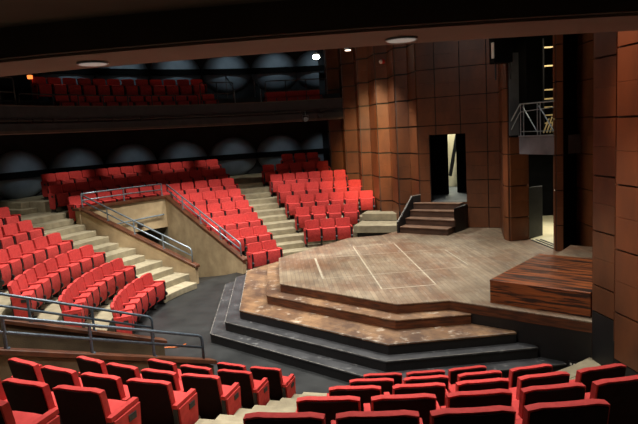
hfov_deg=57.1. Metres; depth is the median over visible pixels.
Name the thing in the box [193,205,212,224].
seat
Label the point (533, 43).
wall
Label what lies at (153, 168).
seat
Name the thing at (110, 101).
seat
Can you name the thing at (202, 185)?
seat
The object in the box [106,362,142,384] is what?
seat
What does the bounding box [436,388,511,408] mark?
seat
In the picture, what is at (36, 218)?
floor
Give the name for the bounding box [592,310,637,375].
baseboard
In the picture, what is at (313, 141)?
dome
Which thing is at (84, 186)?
seat
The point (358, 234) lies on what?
floor
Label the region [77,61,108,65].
recessed light
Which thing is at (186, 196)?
seat
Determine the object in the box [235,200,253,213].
seat
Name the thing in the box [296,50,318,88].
dome
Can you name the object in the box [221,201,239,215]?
seat
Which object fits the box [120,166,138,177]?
seat
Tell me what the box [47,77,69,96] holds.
seat
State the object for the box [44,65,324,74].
trim
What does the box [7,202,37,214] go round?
steps
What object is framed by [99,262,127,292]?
seat
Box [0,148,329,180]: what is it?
trim
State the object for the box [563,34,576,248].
wall
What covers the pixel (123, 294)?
seat
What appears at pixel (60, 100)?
seat
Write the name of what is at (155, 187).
seat
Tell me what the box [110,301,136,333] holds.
seat
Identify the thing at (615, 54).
wall
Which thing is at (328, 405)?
seat
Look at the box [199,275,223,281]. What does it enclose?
floor
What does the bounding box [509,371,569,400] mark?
seat
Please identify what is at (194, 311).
floor
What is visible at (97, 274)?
seat
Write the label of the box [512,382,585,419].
seat
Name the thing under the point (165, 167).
seat
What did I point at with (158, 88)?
seat
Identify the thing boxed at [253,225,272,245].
seat
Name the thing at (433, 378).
seat
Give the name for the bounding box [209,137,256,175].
dome
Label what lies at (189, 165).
seat
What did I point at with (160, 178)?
seat
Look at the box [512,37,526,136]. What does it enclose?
pillar
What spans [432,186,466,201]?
floor
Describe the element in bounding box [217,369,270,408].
seat
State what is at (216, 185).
seat
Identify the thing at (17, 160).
dome
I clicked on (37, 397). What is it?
seat
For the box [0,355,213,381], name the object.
wall
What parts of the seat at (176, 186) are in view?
backrest, seat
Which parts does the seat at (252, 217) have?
backrest, seat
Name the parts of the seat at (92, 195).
backrest, seat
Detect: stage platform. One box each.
[490,254,592,317]
[556,245,591,258]
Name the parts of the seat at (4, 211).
backrest, seat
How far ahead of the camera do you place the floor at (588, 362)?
9.09 m
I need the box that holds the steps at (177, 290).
[32,218,196,302]
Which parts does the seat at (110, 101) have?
backrest, seat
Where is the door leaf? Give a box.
[529,186,542,238]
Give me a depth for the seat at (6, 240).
14.88 m
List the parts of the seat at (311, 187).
backrest, seat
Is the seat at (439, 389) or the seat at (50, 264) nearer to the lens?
the seat at (439, 389)
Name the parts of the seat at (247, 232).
backrest, seat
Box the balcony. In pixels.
[518,134,579,154]
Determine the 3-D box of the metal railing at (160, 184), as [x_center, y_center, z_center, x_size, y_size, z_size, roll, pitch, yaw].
[-6.558,-0.584,19.592,0.215,0.442,3.102,3,10,39]
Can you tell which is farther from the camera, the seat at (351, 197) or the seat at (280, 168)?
the seat at (280, 168)
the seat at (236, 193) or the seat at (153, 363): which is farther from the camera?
the seat at (236, 193)
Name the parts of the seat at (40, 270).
backrest, seat, leg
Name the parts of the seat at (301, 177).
backrest, seat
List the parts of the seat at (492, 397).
panel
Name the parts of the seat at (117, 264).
backrest, seat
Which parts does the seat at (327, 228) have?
backrest, seat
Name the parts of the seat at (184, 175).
backrest, seat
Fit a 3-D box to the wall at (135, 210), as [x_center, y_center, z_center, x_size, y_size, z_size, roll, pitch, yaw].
[-6.491,0.224,19.699,0.347,1.028,3.458,3,10,39]
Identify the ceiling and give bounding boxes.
[0,0,637,134]
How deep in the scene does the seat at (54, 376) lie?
6.10 m
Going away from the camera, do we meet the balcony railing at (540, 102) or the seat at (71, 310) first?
the seat at (71, 310)
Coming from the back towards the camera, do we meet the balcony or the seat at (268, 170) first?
the seat at (268, 170)
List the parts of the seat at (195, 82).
backrest, seat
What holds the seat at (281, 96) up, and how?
on the floor at (335, 95)
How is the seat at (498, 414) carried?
on the floor
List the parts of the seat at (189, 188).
backrest, seat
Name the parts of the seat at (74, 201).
panel, backrest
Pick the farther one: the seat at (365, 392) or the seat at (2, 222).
the seat at (2, 222)
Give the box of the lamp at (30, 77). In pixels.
[27,75,32,99]
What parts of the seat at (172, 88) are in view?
backrest, seat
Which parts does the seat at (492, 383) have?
panel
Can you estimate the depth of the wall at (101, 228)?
17.62 m
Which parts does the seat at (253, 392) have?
backrest, panel, leg, seat, armrest, panel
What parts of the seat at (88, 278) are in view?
backrest, seat, leg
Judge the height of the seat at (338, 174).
0.858 m
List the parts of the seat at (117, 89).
backrest, seat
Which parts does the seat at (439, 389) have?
panel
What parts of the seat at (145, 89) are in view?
backrest, seat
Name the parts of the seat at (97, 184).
backrest, seat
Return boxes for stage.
[210,227,591,381]
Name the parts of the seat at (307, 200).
backrest, seat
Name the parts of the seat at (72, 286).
backrest, seat, armrest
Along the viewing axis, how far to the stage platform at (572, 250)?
13.24 m
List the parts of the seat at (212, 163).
backrest, seat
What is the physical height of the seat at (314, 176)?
0.858 m
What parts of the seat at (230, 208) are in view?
backrest, seat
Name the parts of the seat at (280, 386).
backrest, panel, leg, armrest, panel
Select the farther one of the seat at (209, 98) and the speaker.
the seat at (209, 98)
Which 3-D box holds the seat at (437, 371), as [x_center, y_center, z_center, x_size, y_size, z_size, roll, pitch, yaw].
[1.299,2.355,7.426,0.524,0.858,0.470,-4,8,-2]
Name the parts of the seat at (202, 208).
backrest, seat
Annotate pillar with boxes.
[498,63,528,240]
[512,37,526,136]
[553,34,563,250]
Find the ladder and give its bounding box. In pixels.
[542,38,552,130]
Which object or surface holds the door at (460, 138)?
on the floor at (453, 196)
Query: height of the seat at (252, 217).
0.858 m
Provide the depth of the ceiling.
2.62 m
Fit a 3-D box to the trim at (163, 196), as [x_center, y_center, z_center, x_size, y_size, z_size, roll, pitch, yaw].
[-6.513,-0.324,19.614,0.461,0.079,3.608,3,10,39]
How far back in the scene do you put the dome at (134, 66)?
23.47 m
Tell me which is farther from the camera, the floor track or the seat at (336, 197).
the seat at (336, 197)
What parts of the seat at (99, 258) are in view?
backrest, seat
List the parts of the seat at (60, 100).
backrest, seat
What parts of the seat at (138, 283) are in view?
backrest, seat, leg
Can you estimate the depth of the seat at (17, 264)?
13.62 m
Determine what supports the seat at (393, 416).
on the floor
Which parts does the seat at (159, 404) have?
backrest, panel, leg, seat, armrest, panel, row plate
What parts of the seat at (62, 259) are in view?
backrest, seat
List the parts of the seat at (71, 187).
backrest, seat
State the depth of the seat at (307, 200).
21.65 m
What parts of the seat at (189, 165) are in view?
backrest, seat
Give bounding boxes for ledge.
[353,221,396,232]
[362,211,397,220]
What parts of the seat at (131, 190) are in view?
backrest, seat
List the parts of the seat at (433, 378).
panel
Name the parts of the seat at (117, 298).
backrest, armrest, seat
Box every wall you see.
[0,50,329,200]
[0,98,343,130]
[0,324,164,355]
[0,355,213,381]
[75,198,167,231]
[81,211,198,283]
[165,199,246,276]
[323,43,419,218]
[415,39,500,227]
[447,134,456,185]
[526,35,553,215]
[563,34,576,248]
[577,33,594,246]
[592,31,637,371]
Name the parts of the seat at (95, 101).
backrest, seat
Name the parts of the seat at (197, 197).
backrest, seat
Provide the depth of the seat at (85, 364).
7.28 m
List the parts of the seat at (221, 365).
panel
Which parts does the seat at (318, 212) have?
backrest, seat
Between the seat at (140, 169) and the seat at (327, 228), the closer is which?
the seat at (327, 228)
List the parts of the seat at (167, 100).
backrest, seat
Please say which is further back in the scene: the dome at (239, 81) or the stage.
the dome at (239, 81)
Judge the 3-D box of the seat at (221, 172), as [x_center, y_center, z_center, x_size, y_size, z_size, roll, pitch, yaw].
[-3.845,-1.301,23.296,0.544,0.858,0.470,-7,9,-25]
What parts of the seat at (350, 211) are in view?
backrest, seat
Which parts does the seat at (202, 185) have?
backrest, seat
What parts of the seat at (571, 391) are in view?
seat, panel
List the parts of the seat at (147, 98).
backrest, seat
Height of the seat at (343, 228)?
0.858 m
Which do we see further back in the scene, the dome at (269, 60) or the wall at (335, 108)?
the dome at (269, 60)
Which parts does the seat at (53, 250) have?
backrest, seat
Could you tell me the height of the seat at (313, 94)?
0.858 m
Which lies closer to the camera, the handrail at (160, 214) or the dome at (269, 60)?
the handrail at (160, 214)
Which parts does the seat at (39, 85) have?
panel, backrest, seat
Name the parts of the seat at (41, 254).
backrest, seat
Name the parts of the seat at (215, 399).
panel, backrest, leg, seat, armrest, panel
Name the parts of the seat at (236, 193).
backrest, seat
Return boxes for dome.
[0,150,46,198]
[37,73,93,84]
[49,147,102,168]
[96,63,147,84]
[105,143,155,170]
[150,59,199,84]
[158,140,206,168]
[202,56,250,92]
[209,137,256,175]
[251,52,296,90]
[257,134,300,169]
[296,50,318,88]
[301,132,323,160]
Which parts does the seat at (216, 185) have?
backrest, seat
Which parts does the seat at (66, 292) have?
backrest, armrest, seat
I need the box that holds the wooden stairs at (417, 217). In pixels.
[397,194,467,235]
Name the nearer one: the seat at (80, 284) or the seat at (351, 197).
the seat at (80, 284)
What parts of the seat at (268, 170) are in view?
backrest, seat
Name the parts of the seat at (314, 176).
backrest, seat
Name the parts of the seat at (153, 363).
panel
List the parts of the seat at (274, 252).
backrest, seat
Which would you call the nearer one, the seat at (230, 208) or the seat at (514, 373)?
the seat at (514, 373)
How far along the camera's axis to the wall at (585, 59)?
13.89 m
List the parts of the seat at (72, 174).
backrest, seat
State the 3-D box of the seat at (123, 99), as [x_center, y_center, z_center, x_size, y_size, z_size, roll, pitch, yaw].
[-6.920,-3.759,20.998,0.524,0.858,0.470,-11,11,-43]
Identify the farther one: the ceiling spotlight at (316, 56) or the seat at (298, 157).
the seat at (298, 157)
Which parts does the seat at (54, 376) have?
panel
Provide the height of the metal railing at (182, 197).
2.159 m
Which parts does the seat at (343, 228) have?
backrest, seat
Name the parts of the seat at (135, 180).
backrest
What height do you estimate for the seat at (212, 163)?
0.858 m
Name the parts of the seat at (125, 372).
backrest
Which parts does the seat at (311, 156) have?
backrest, seat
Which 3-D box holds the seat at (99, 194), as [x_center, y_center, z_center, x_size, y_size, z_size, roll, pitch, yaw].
[-7.046,-0.243,19.581,0.470,0.858,0.524,3,10,37]
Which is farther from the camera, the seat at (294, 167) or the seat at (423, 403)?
the seat at (294, 167)
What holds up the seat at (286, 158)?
on the floor at (257, 177)
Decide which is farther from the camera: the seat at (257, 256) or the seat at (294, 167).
the seat at (294, 167)
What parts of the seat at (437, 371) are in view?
backrest, panel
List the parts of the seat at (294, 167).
backrest, seat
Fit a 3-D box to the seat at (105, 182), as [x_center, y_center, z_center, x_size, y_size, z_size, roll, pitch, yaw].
[-7.312,-0.735,20.701,0.470,0.858,0.524,4,10,41]
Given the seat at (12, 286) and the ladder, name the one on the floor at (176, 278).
the seat at (12, 286)
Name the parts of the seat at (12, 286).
backrest, leg, panel, armrest, seat, leg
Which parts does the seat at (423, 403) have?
armrest, backrest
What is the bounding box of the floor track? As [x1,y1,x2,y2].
[531,239,553,248]
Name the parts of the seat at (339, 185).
backrest, seat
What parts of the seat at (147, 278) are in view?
backrest, seat, leg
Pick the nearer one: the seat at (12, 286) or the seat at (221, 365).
the seat at (221, 365)
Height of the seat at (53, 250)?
0.858 m
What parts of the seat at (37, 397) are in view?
panel, backrest, seat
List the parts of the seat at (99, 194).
backrest, seat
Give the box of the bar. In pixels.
[0,109,327,121]
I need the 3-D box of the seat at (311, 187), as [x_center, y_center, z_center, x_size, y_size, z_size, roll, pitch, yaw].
[-0.256,-0.701,22.520,0.524,0.858,0.470,-4,8,-7]
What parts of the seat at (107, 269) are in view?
backrest, seat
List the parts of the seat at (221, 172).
backrest, seat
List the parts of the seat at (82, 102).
backrest, seat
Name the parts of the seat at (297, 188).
backrest, seat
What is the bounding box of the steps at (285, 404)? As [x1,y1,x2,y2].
[195,392,326,423]
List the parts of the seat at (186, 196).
backrest, seat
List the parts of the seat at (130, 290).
backrest, seat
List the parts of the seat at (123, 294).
backrest, armrest, seat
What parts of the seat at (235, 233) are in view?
backrest, seat, leg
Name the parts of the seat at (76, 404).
panel, backrest, seat, armrest, panel, row plate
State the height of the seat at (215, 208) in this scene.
0.858 m
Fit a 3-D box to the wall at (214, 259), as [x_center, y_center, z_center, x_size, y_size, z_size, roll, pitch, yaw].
[-3.796,1.286,19.452,0.130,3.378,4.288,-11,11,-44]
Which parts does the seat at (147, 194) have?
backrest, seat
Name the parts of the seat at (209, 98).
backrest, seat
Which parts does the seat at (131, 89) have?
backrest, seat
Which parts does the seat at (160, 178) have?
backrest, seat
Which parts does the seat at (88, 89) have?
backrest, seat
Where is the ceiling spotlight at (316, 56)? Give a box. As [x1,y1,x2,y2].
[313,50,319,59]
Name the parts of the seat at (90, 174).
backrest, seat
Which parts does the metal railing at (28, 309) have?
post, rail, post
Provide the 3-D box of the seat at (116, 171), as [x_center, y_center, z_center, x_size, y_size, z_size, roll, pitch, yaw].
[-7.505,-1.232,21.825,0.470,0.858,0.524,4,11,45]
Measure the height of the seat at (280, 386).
0.858 m
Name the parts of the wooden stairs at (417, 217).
edge rail, panel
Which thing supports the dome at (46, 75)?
attached to the wall at (44, 146)
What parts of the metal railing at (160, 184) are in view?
rail, rail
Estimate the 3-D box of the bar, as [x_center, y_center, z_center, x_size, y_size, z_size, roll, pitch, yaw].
[-5.197,-3.255,19.898,12.868,0.090,2.332,-10,10,-41]
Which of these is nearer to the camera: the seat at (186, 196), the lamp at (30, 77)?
the lamp at (30, 77)
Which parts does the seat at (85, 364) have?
panel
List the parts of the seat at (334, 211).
backrest, seat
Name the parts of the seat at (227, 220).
backrest, seat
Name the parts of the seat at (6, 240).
seat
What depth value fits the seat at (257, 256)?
18.11 m
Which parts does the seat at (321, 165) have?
backrest, seat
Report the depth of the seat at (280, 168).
24.15 m
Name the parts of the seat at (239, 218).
backrest, seat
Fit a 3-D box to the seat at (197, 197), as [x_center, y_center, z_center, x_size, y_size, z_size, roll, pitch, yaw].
[-4.296,-0.245,20.963,0.524,0.858,0.470,-9,10,-35]
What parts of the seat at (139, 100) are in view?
backrest, seat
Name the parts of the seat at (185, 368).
panel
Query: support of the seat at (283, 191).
on the floor at (176, 278)
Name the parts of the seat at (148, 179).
backrest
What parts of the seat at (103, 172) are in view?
backrest, seat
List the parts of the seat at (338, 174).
backrest, seat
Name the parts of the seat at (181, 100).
backrest, seat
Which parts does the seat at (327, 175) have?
backrest, seat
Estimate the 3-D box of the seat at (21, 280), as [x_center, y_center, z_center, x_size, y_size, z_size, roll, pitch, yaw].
[-6.104,1.753,12.410,0.470,0.858,0.524,-5,8,-10]
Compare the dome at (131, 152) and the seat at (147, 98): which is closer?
the seat at (147, 98)
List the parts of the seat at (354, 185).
backrest, seat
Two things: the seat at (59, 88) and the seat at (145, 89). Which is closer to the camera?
the seat at (59, 88)
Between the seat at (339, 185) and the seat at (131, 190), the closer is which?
the seat at (131, 190)
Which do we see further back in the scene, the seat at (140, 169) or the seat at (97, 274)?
the seat at (140, 169)
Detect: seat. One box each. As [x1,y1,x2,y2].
[0,207,20,229]
[0,217,4,233]
[0,228,15,248]
[0,249,25,280]
[0,262,14,295]
[0,379,7,401]
[0,400,59,423]
[1,223,29,244]
[2,378,62,423]
[5,245,36,269]
[7,280,39,317]
[7,357,44,382]
[14,274,46,310]
[16,220,43,239]
[18,240,47,263]
[22,269,54,304]
[31,77,54,100]
[32,236,60,258]
[32,263,63,297]
[41,173,62,199]
[41,365,82,391]
[43,258,73,291]
[46,232,73,253]
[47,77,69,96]
[48,185,70,212]
[52,385,140,423]
[54,95,76,105]
[54,172,75,183]
[54,253,83,282]
[58,295,86,327]
[61,289,90,321]
[62,78,83,96]
[62,183,82,199]
[66,249,94,273]
[66,283,95,316]
[67,195,89,223]
[68,171,88,182]
[70,96,90,105]
[73,277,102,311]
[75,182,96,196]
[76,356,107,376]
[77,78,98,96]
[79,245,105,267]
[80,372,129,400]
[81,169,100,180]
[81,272,109,305]
[82,193,103,204]
[85,96,105,105]
[88,180,108,199]
[90,267,118,299]
[92,79,112,96]
[94,168,113,179]
[96,191,117,202]
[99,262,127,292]
[100,96,120,105]
[101,179,120,197]
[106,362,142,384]
[107,79,126,96]
[107,167,125,178]
[110,258,137,283]
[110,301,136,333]
[111,190,131,200]
[113,295,139,323]
[114,177,133,195]
[115,96,134,105]
[117,289,144,322]
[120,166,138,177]
[121,79,140,96]
[123,283,150,315]
[125,188,144,198]
[126,378,200,423]
[127,176,145,193]
[130,96,148,104]
[131,278,158,309]
[133,165,150,175]
[135,79,153,96]
[139,186,158,197]
[140,175,157,192]
[140,273,167,303]
[141,368,183,391]
[145,96,162,104]
[145,164,162,174]
[148,358,181,379]
[149,79,167,96]
[152,174,169,189]
[153,185,171,197]
[157,163,174,173]
[159,96,176,104]
[163,79,180,96]
[165,172,181,188]
[167,183,185,201]
[170,162,185,172]
[174,96,190,104]
[176,194,194,213]
[177,79,193,94]
[177,171,194,187]
[180,364,216,375]
[181,182,198,193]
[181,373,242,419]
[182,161,197,174]
[188,94,204,103]
[189,170,205,184]
[189,193,207,210]
[190,79,206,95]
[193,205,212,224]
[194,160,209,172]
[194,180,211,197]
[201,169,217,185]
[202,94,218,103]
[202,191,220,206]
[205,217,225,239]
[206,159,221,170]
[207,203,225,216]
[208,179,224,190]
[213,168,229,184]
[215,190,232,209]
[217,362,246,370]
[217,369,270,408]
[219,215,237,237]
[221,178,238,189]
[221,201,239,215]
[225,229,246,255]
[228,188,245,207]
[231,214,249,229]
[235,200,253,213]
[239,227,258,250]
[243,412,325,423]
[244,212,262,227]
[246,242,269,269]
[250,366,295,400]
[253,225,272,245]
[261,240,282,263]
[262,164,275,186]
[264,92,277,101]
[269,174,283,196]
[275,91,287,100]
[275,163,288,179]
[277,184,291,207]
[280,154,293,169]
[282,173,295,190]
[285,195,300,219]
[286,91,298,100]
[289,162,301,178]
[291,183,304,201]
[293,153,305,168]
[294,207,310,232]
[295,172,307,189]
[296,395,360,423]
[297,90,308,99]
[300,194,314,213]
[302,162,314,177]
[303,220,320,246]
[305,182,318,199]
[306,152,320,168]
[307,171,320,188]
[308,90,321,99]
[310,206,325,225]
[314,193,328,211]
[316,161,330,176]
[319,181,332,198]
[319,218,335,245]
[320,170,333,185]
[326,204,341,224]
[327,385,380,410]
[329,192,343,210]
[331,410,419,423]
[333,170,347,190]
[333,180,346,198]
[335,217,352,240]
[342,203,359,223]
[344,191,358,209]
[346,378,393,394]
[347,179,361,197]
[359,190,374,214]
[363,372,401,384]
[364,393,435,423]
[384,382,445,405]
[395,375,448,392]
[402,369,444,383]
[420,405,515,423]
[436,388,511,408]
[446,377,508,392]
[448,365,486,383]
[449,370,501,392]
[507,364,552,387]
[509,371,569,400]
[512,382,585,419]
[515,398,609,423]
[569,363,625,392]
[585,375,637,423]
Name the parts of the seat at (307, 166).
backrest, seat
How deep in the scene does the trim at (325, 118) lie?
19.71 m
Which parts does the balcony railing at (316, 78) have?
rail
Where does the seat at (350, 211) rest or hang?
on the floor at (176, 278)
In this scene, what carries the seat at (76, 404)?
on the floor
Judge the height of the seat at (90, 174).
0.858 m
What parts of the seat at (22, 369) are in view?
panel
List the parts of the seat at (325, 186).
backrest, seat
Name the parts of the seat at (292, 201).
backrest, seat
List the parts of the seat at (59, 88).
backrest, seat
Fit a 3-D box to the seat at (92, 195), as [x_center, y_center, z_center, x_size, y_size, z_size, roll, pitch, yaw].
[-7.354,-0.166,19.158,0.470,0.858,0.524,2,10,34]
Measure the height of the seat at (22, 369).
0.858 m
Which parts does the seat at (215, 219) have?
backrest, seat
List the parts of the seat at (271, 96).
backrest, seat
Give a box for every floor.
[0,169,343,249]
[0,201,365,331]
[1,93,339,105]
[20,212,85,235]
[134,272,349,393]
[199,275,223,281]
[357,233,387,236]
[365,220,395,220]
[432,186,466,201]
[530,215,553,247]
[559,357,600,378]
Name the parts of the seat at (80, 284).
backrest, seat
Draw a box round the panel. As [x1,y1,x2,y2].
[508,53,518,135]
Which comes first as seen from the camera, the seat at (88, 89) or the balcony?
the balcony
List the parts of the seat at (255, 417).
panel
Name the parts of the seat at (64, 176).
backrest, seat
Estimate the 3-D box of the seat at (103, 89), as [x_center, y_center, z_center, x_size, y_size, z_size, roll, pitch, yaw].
[-7.901,-4.441,21.380,0.470,0.858,0.524,4,11,44]
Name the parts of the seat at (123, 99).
backrest, seat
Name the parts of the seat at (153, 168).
backrest, seat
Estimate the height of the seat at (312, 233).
0.858 m
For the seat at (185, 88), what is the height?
0.858 m
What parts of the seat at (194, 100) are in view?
backrest, seat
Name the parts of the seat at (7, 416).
panel, backrest, seat, armrest, panel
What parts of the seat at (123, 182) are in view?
backrest, seat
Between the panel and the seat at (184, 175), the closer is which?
the panel
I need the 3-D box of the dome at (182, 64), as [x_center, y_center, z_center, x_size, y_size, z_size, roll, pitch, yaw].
[-6.025,-5.890,24.826,2.200,1.760,0.420,-8,9,-28]
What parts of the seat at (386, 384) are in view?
backrest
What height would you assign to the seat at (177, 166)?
0.858 m
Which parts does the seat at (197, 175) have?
backrest, seat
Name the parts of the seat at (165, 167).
backrest, seat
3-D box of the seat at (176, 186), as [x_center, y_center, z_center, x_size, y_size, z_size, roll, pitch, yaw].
[-5.198,-0.608,21.424,0.524,0.858,0.470,-9,10,-37]
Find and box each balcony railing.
[0,76,16,104]
[199,82,234,103]
[265,78,327,101]
[511,100,553,135]
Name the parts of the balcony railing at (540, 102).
post, rail, rail, post, post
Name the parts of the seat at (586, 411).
seat, panel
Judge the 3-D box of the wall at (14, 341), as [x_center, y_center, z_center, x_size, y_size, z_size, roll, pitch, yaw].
[-4.917,2.639,9.707,4.800,3.502,0.130,-9,10,-35]
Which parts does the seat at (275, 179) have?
backrest, seat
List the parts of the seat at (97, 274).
backrest, seat, leg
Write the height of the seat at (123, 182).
0.858 m
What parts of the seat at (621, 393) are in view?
seat, backrest, panel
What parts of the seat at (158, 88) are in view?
backrest, seat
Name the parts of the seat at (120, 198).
backrest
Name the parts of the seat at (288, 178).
backrest, seat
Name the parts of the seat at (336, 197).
backrest, seat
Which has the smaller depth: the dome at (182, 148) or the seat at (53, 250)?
the seat at (53, 250)
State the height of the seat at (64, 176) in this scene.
0.858 m
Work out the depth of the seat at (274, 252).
18.41 m
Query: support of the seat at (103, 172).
on the floor at (257, 177)
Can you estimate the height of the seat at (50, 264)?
0.858 m
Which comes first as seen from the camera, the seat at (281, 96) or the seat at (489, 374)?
the seat at (489, 374)
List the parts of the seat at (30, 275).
backrest, seat, leg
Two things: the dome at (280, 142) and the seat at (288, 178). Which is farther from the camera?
the dome at (280, 142)
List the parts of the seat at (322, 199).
backrest, seat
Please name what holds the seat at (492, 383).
on the floor
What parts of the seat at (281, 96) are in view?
backrest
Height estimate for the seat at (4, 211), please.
0.858 m
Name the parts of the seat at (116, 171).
backrest, seat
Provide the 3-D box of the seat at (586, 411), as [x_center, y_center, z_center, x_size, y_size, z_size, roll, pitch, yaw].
[1.427,1.474,3.538,0.598,0.858,0.470,-4,8,-2]
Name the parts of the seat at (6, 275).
seat, leg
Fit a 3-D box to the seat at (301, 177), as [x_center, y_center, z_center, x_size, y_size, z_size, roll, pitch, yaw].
[-0.685,-1.143,23.350,0.524,0.858,0.470,-5,8,-9]
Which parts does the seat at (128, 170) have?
backrest, seat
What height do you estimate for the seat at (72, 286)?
0.858 m
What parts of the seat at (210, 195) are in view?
backrest, seat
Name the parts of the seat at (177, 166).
backrest, seat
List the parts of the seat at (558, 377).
seat, panel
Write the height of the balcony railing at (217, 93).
0.807 m
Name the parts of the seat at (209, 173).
backrest, seat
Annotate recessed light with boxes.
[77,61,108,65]
[385,36,417,42]
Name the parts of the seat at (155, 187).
backrest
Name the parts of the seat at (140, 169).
backrest, seat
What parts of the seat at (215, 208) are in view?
backrest, seat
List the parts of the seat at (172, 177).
backrest, seat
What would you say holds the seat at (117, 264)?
on the floor at (176, 278)
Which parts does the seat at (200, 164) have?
backrest, seat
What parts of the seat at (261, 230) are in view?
backrest, seat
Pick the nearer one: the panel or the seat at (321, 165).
the panel
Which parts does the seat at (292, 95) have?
backrest, seat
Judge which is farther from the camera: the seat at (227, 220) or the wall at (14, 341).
the seat at (227, 220)
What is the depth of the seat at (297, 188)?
22.49 m
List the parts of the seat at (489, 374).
armrest, backrest, panel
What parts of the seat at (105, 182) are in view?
backrest, seat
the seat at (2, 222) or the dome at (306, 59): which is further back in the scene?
the dome at (306, 59)
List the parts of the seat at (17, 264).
backrest, seat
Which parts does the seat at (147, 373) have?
panel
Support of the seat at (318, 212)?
on the floor at (176, 278)
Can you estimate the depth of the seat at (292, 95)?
23.96 m
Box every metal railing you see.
[0,292,154,337]
[0,315,204,358]
[80,183,162,207]
[82,195,192,262]
[166,184,241,255]
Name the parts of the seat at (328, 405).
backrest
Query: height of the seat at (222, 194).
0.858 m
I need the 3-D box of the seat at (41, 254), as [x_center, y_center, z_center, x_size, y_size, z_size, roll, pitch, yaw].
[-7.114,1.149,14.653,0.470,0.858,0.524,-2,8,7]
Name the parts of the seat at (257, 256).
panel, backrest, seat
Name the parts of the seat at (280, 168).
backrest, seat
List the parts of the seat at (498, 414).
panel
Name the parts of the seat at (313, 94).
backrest, seat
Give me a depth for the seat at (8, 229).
15.37 m
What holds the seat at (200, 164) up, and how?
on the floor at (257, 177)
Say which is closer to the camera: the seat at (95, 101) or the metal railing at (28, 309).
the metal railing at (28, 309)
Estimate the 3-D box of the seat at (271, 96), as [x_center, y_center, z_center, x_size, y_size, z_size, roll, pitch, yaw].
[-1.949,-4.430,23.711,0.544,0.858,0.470,-5,8,-13]
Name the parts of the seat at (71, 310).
backrest, armrest, panel, seat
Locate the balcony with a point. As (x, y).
(528, 144)
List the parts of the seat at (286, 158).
backrest, seat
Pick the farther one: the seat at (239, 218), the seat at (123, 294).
the seat at (239, 218)
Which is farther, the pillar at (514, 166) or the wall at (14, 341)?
the pillar at (514, 166)
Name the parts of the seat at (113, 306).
backrest, armrest, panel, seat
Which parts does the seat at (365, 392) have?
backrest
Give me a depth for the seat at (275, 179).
23.02 m
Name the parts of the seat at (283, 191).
backrest, seat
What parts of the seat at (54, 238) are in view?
backrest, seat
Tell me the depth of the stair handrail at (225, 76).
23.60 m
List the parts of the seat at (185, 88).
backrest, seat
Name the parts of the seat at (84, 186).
backrest, seat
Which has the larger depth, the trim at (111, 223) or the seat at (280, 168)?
the seat at (280, 168)
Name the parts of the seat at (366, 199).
backrest, seat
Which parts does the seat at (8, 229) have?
backrest, seat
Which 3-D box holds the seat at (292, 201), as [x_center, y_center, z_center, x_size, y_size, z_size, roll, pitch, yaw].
[-0.961,-0.164,21.494,0.544,0.858,0.470,-5,8,-13]
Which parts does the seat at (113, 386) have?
panel, seat, armrest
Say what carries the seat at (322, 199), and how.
on the floor at (176, 278)
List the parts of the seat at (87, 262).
backrest, seat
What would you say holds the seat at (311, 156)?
on the floor at (257, 177)
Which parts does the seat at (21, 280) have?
backrest, seat, armrest, leg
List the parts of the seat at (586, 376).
backrest, panel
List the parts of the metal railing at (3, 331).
post, post, rail, post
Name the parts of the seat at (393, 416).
panel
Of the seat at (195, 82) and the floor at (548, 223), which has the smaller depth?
the floor at (548, 223)
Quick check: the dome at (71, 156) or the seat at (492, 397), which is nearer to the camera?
the seat at (492, 397)
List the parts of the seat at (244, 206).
backrest, seat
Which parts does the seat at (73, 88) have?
backrest, seat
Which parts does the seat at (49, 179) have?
panel, backrest, seat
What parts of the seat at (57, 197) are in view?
panel, leg, backrest, seat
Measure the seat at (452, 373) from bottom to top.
0.858 m
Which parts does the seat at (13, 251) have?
backrest, seat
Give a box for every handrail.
[117,214,163,223]
[225,76,235,102]
[253,75,261,101]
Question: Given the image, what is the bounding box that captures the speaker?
[489,37,512,79]
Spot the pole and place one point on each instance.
(454, 145)
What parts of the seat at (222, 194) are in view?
backrest, seat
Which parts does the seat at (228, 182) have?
backrest, seat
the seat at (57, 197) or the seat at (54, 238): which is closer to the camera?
the seat at (54, 238)
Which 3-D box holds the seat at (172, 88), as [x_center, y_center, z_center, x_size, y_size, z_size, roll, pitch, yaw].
[-5.786,-4.802,23.077,0.524,0.858,0.470,-8,9,-32]
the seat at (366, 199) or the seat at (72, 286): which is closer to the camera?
the seat at (72, 286)
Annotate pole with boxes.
[449,134,455,175]
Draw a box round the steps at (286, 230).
[238,182,304,249]
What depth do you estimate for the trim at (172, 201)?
19.08 m
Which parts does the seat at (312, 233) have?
backrest, seat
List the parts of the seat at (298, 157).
backrest, seat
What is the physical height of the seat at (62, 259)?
0.858 m
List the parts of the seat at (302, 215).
backrest, seat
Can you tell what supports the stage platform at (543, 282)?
on the stage
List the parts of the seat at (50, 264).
backrest, seat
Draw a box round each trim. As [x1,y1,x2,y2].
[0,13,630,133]
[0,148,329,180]
[0,319,166,342]
[0,347,216,363]
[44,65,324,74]
[72,195,171,210]
[81,208,199,267]
[165,196,247,261]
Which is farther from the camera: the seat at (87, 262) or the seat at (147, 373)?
the seat at (87, 262)
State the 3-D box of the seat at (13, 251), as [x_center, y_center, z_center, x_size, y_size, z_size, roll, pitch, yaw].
[-7.162,1.225,14.123,0.470,0.858,0.524,-3,8,3]
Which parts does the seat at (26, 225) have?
backrest, seat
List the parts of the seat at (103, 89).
backrest, seat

